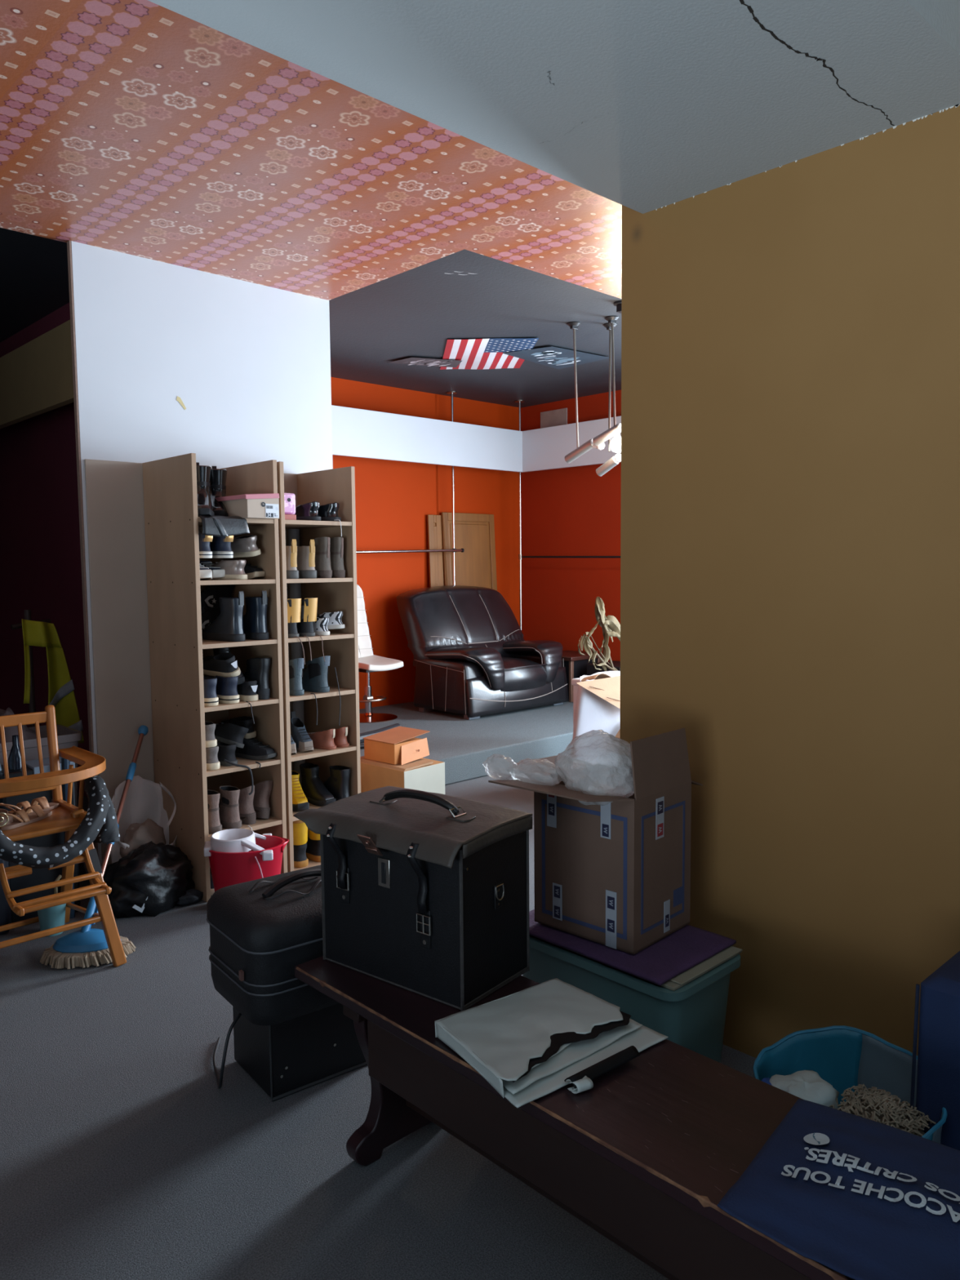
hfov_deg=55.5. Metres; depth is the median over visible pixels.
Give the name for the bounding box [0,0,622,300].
ceiling
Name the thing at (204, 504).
boot
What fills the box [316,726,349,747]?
shoe
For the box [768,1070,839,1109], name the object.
cloth
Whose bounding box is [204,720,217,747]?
sneaker
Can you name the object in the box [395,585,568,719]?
armchair
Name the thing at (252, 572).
sneaker
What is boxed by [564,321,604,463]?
spotlight
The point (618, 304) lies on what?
ceiling hook
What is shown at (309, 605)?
boot
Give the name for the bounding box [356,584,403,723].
bar stool
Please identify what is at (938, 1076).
box
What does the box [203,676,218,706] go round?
sneaker
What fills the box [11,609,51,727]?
coat stand
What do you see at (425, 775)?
cardboard box
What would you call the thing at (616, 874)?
carton
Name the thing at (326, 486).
shoe rack
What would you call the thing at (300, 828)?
rubber boot
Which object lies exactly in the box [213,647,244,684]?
boot
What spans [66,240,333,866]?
wall partition
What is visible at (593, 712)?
sack
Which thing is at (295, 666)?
rubber boot
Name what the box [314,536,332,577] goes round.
boot
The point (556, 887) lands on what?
print
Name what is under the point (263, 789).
shoe
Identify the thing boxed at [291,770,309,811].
boot
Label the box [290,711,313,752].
shoe
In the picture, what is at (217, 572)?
sneaker
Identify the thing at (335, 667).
shoelace
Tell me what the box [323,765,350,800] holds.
boot
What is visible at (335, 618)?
sneaker
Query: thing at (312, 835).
rubber boot
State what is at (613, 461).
spotlight
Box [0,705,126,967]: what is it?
high chair
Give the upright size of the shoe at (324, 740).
0.102 m
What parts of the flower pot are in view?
pot, dead stem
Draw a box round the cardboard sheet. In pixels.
[576,675,620,708]
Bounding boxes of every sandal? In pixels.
[0,796,58,818]
[0,804,52,830]
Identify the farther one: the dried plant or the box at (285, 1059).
the dried plant
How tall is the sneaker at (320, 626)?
0.086 m
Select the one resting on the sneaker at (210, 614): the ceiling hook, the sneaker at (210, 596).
the sneaker at (210, 596)
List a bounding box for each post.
[446,391,457,585]
[515,400,524,630]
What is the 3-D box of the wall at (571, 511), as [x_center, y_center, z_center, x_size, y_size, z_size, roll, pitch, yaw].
[2.757,-0.720,7.515,0.180,3.160,6.500,-5,6,-43]
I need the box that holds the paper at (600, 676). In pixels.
[580,673,611,681]
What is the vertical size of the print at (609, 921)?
0.034 m
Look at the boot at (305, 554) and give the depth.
4.42 m
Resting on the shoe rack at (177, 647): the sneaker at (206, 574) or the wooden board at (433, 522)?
the sneaker at (206, 574)
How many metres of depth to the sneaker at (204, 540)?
4.04 m
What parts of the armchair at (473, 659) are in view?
panel, backrest, armrest, panel, armrest, panel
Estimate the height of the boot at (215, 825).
0.181 m
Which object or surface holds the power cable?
on the floor
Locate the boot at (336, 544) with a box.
[316,537,345,577]
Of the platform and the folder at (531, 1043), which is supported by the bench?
the folder at (531, 1043)
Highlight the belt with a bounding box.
[0,808,13,826]
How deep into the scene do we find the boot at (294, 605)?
4.37 m
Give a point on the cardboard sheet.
(608, 689)
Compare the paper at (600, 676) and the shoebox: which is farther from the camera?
the paper at (600, 676)
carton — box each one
[488,728,702,954]
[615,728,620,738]
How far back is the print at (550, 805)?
2.64 m
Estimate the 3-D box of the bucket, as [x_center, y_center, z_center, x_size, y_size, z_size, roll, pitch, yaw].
[-1.036,1.020,4.072,0.365,0.322,0.300,-2,5,-14]
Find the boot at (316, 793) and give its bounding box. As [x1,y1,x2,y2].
[299,762,335,806]
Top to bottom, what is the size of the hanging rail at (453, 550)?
0.058 m
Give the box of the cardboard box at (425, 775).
[360,755,444,794]
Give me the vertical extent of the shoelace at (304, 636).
0.121 m
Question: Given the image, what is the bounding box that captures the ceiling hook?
[613,300,621,313]
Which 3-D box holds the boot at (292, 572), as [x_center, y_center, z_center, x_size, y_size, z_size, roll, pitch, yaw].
[-0.982,-0.394,4.451,0.109,0.187,0.286,-5,6,-43]
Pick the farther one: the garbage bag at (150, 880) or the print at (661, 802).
the garbage bag at (150, 880)
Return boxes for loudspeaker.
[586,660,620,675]
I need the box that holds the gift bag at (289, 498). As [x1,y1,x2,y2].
[284,493,295,514]
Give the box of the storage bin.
[522,934,740,1062]
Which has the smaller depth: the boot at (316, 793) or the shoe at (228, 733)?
the shoe at (228, 733)
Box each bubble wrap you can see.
[482,754,516,780]
[511,758,561,786]
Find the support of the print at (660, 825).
attached to the carton at (616, 874)
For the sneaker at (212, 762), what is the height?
0.105 m
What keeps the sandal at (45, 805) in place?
on the high chair at (67, 817)
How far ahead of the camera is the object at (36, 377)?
5.01 m
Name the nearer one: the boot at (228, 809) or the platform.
the boot at (228, 809)
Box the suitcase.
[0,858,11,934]
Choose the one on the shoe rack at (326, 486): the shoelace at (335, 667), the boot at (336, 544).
the boot at (336, 544)
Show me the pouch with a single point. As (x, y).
(213, 526)
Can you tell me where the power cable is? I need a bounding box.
[213,1012,241,1088]
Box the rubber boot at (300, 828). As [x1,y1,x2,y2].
[293,819,307,844]
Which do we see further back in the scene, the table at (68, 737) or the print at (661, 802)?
the table at (68, 737)
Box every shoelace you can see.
[223,759,253,795]
[245,701,254,724]
[293,636,305,664]
[303,635,311,660]
[310,693,317,724]
[317,635,324,662]
[334,666,340,725]
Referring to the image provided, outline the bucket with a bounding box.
[204,828,288,892]
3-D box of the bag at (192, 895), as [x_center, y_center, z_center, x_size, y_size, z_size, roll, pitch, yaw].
[-1.307,1.151,4.088,0.143,0.059,0.077,-5,6,-43]
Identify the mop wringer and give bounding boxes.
[204,828,273,861]
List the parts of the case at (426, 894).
lock plate, lid, handle, lid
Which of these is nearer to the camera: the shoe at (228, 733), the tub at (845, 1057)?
the tub at (845, 1057)
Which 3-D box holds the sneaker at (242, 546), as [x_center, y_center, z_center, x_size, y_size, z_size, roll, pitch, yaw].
[-1.146,-0.443,4.322,0.274,0.107,0.100,3,6,37]
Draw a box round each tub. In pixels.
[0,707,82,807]
[752,1025,946,1143]
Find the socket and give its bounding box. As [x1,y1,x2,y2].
[80,896,96,933]
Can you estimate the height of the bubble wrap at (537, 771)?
0.083 m
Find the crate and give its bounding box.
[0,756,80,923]
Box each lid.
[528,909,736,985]
[532,935,742,991]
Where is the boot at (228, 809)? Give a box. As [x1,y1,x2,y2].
[218,786,241,829]
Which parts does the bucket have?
bail handle, spout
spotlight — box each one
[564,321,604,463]
[592,315,621,453]
[595,322,621,476]
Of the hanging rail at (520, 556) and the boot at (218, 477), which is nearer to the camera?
the boot at (218, 477)
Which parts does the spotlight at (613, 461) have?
rod, bulb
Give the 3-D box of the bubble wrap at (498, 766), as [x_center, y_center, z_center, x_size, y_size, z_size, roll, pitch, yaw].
[0.062,0.377,2.695,0.077,0.079,0.132,-5,6,-43]
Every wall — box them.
[0,302,89,797]
[330,377,519,709]
[520,389,621,661]
[620,103,959,1057]
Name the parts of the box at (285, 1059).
corner trim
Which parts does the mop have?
handle, knob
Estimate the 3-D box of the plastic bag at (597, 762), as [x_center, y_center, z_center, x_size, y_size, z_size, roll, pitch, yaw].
[0.341,0.358,2.573,0.238,0.204,0.263,-5,6,-43]
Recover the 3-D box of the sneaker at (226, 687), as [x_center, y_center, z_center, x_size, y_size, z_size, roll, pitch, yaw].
[-1.220,0.221,4.274,0.105,0.124,0.298,-5,6,-43]
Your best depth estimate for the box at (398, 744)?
5.21 m
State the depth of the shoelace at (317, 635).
4.45 m
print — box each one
[548,803,554,815]
[554,885,559,898]
[554,905,559,918]
[602,823,608,837]
[607,895,614,910]
[607,918,614,933]
[657,800,663,814]
[657,822,662,836]
[665,914,669,927]
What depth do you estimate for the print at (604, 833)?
2.51 m
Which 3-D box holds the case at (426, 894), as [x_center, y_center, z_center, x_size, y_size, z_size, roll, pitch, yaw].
[-0.176,0.619,2.348,0.520,0.465,0.346,3,6,38]
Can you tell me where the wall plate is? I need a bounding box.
[540,408,567,428]
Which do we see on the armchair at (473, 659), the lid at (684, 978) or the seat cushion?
the seat cushion
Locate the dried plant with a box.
[577,596,620,671]
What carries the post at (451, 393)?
on the platform
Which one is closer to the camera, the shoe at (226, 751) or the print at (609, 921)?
the print at (609, 921)
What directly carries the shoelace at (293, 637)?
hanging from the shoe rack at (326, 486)
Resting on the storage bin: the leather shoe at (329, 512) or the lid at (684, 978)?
the lid at (684, 978)
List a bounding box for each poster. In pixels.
[386,357,462,367]
[503,346,608,368]
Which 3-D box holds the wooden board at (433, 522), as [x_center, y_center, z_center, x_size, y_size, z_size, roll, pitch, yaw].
[-0.415,-0.324,8.921,0.170,1.789,0.090,-5,6,-43]
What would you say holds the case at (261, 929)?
on the box at (285, 1059)
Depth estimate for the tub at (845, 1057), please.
2.19 m
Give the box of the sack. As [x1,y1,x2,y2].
[572,671,620,739]
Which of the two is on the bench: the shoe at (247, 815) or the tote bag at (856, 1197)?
the tote bag at (856, 1197)
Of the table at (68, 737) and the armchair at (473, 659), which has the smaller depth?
the table at (68, 737)
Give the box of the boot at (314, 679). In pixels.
[302,655,330,692]
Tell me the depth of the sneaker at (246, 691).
4.24 m
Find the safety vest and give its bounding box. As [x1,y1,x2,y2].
[21,618,84,742]
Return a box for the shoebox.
[214,493,279,519]
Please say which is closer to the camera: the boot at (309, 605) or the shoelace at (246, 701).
the shoelace at (246, 701)
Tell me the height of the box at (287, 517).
0.026 m
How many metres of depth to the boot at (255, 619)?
4.26 m
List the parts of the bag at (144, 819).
handle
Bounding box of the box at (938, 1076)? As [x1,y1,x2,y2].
[910,951,959,1150]
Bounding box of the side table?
[561,650,602,702]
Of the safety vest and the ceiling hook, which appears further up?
the ceiling hook
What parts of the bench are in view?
trestle leg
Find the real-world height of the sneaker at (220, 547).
0.114 m
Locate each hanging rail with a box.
[355,548,464,553]
[518,554,620,559]
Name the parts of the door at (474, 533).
rail, panel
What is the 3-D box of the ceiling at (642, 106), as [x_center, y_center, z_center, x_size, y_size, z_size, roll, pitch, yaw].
[-1.103,-1.321,0.628,5.435,0.351,1.010,-5,6,-43]
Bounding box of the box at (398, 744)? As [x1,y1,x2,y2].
[362,726,430,764]
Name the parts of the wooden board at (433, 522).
rail, panel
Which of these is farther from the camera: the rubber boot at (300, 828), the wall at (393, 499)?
the wall at (393, 499)
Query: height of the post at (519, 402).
2.970 m
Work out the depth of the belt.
3.32 m
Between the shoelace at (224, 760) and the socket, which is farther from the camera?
the shoelace at (224, 760)
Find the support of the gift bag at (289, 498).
on the box at (287, 517)
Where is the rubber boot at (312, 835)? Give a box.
[307,828,319,839]
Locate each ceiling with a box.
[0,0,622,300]
[0,227,621,407]
[147,0,959,213]
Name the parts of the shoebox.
lid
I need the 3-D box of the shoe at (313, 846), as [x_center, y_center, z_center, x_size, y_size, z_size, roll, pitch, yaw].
[-0.865,1.043,4.661,0.102,0.116,0.275,-5,6,-41]
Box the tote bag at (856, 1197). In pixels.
[717,1098,959,1279]
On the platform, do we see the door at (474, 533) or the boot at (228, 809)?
the door at (474, 533)
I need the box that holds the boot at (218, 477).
[209,466,227,516]
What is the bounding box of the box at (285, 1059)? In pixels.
[232,1003,367,1102]
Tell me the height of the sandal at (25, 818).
0.064 m
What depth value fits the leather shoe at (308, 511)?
4.43 m
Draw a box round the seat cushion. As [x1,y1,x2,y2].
[484,657,546,692]
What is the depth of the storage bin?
2.46 m
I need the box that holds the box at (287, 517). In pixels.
[284,514,296,519]
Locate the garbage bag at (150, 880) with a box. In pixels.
[102,840,195,918]
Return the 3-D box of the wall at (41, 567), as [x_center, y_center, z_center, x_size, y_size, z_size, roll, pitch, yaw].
[-4.457,-0.398,4.368,5.620,3.160,3.900,-5,6,-43]
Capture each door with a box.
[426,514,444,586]
[440,511,497,591]
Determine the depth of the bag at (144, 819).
4.28 m
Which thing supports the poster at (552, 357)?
attached to the ceiling at (414, 313)
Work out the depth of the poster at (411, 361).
7.39 m
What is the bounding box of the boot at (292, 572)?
[285,539,298,578]
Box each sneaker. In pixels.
[198,533,213,558]
[199,560,225,578]
[199,563,212,580]
[200,584,233,613]
[200,606,220,638]
[202,652,240,677]
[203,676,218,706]
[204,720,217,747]
[205,745,220,770]
[209,535,233,558]
[209,560,247,579]
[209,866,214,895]
[214,675,239,703]
[217,715,256,738]
[224,560,264,578]
[231,534,261,557]
[236,679,257,701]
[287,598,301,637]
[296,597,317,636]
[312,617,329,635]
[316,611,344,629]
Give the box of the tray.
[0,746,106,792]
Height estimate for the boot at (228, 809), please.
0.181 m
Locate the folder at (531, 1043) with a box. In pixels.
[434,977,668,1107]
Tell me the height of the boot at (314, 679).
0.181 m
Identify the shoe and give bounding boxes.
[214,722,248,748]
[217,742,237,766]
[235,737,276,760]
[238,785,256,824]
[253,780,273,818]
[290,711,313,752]
[290,735,296,753]
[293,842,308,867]
[294,501,320,520]
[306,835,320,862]
[307,728,336,749]
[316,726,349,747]
[318,502,341,521]
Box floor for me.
[0,775,756,1279]
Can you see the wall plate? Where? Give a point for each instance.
(559, 416)
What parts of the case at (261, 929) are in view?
zip pull, carry handle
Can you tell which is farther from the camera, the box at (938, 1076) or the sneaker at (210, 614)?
the sneaker at (210, 614)
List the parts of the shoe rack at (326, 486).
panel, panel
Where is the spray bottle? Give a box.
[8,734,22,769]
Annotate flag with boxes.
[440,337,538,369]
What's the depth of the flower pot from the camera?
3.73 m
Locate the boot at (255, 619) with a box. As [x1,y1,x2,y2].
[243,591,268,639]
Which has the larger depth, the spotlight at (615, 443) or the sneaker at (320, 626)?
the spotlight at (615, 443)
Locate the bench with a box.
[294,955,854,1279]
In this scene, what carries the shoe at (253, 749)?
on the shoe rack at (177, 647)
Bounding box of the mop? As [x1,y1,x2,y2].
[40,724,148,969]
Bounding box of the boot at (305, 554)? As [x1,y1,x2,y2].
[297,539,316,578]
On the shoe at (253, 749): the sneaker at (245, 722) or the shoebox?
the sneaker at (245, 722)
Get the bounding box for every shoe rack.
[142,453,287,902]
[276,461,360,872]
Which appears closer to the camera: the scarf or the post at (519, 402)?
the scarf
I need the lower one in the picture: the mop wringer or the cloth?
the cloth
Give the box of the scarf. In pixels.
[0,776,119,868]
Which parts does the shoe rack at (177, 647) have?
panel, panel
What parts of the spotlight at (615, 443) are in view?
rod, bulb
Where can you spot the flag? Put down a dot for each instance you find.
(476, 353)
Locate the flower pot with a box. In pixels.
[37,875,66,936]
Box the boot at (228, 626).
[201,591,245,641]
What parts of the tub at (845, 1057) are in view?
bag panel, bag panel, bag panel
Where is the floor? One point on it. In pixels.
(123, 1155)
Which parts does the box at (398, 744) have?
lid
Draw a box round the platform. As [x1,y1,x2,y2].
[359,701,573,785]
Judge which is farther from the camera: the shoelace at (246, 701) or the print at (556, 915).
the shoelace at (246, 701)
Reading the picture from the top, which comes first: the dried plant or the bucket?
the dried plant
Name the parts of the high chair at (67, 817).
rail, rail, seat, post, leg, seat rail, leg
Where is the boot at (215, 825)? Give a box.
[207,789,222,834]
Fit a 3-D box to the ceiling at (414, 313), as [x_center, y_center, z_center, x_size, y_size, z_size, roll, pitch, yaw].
[-2.389,-2.085,5.443,10.300,0.210,5.030,-5,6,-43]
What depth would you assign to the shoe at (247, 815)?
4.28 m
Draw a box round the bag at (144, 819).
[110,775,177,863]
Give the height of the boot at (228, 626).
0.229 m
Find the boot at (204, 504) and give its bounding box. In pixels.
[195,462,214,515]
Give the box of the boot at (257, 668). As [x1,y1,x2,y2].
[242,657,271,699]
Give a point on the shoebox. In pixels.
(260, 506)
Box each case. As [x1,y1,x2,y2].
[206,864,338,1025]
[293,786,532,1011]
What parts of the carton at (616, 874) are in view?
printed frame, printed frame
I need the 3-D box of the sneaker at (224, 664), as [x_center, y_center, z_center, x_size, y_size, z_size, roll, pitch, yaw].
[-1.221,0.113,4.269,0.283,0.115,0.102,4,6,44]
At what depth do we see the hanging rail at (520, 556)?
8.86 m
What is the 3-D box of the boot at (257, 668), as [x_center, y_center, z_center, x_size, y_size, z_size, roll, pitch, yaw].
[-1.112,0.176,4.378,0.284,0.200,0.098,2,6,32]
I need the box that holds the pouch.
[197,515,249,537]
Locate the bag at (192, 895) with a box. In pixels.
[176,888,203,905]
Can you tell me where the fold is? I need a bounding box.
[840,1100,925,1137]
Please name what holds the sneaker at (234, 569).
on the shoe rack at (177, 647)
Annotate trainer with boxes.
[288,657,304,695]
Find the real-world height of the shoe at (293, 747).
0.179 m
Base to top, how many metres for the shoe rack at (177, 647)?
1.995 m
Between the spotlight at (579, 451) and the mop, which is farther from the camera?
the spotlight at (579, 451)
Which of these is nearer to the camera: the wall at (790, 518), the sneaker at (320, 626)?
the wall at (790, 518)
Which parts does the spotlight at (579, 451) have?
rod, bulb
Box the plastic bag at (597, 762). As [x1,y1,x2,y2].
[554,729,634,805]
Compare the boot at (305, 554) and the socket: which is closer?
the socket

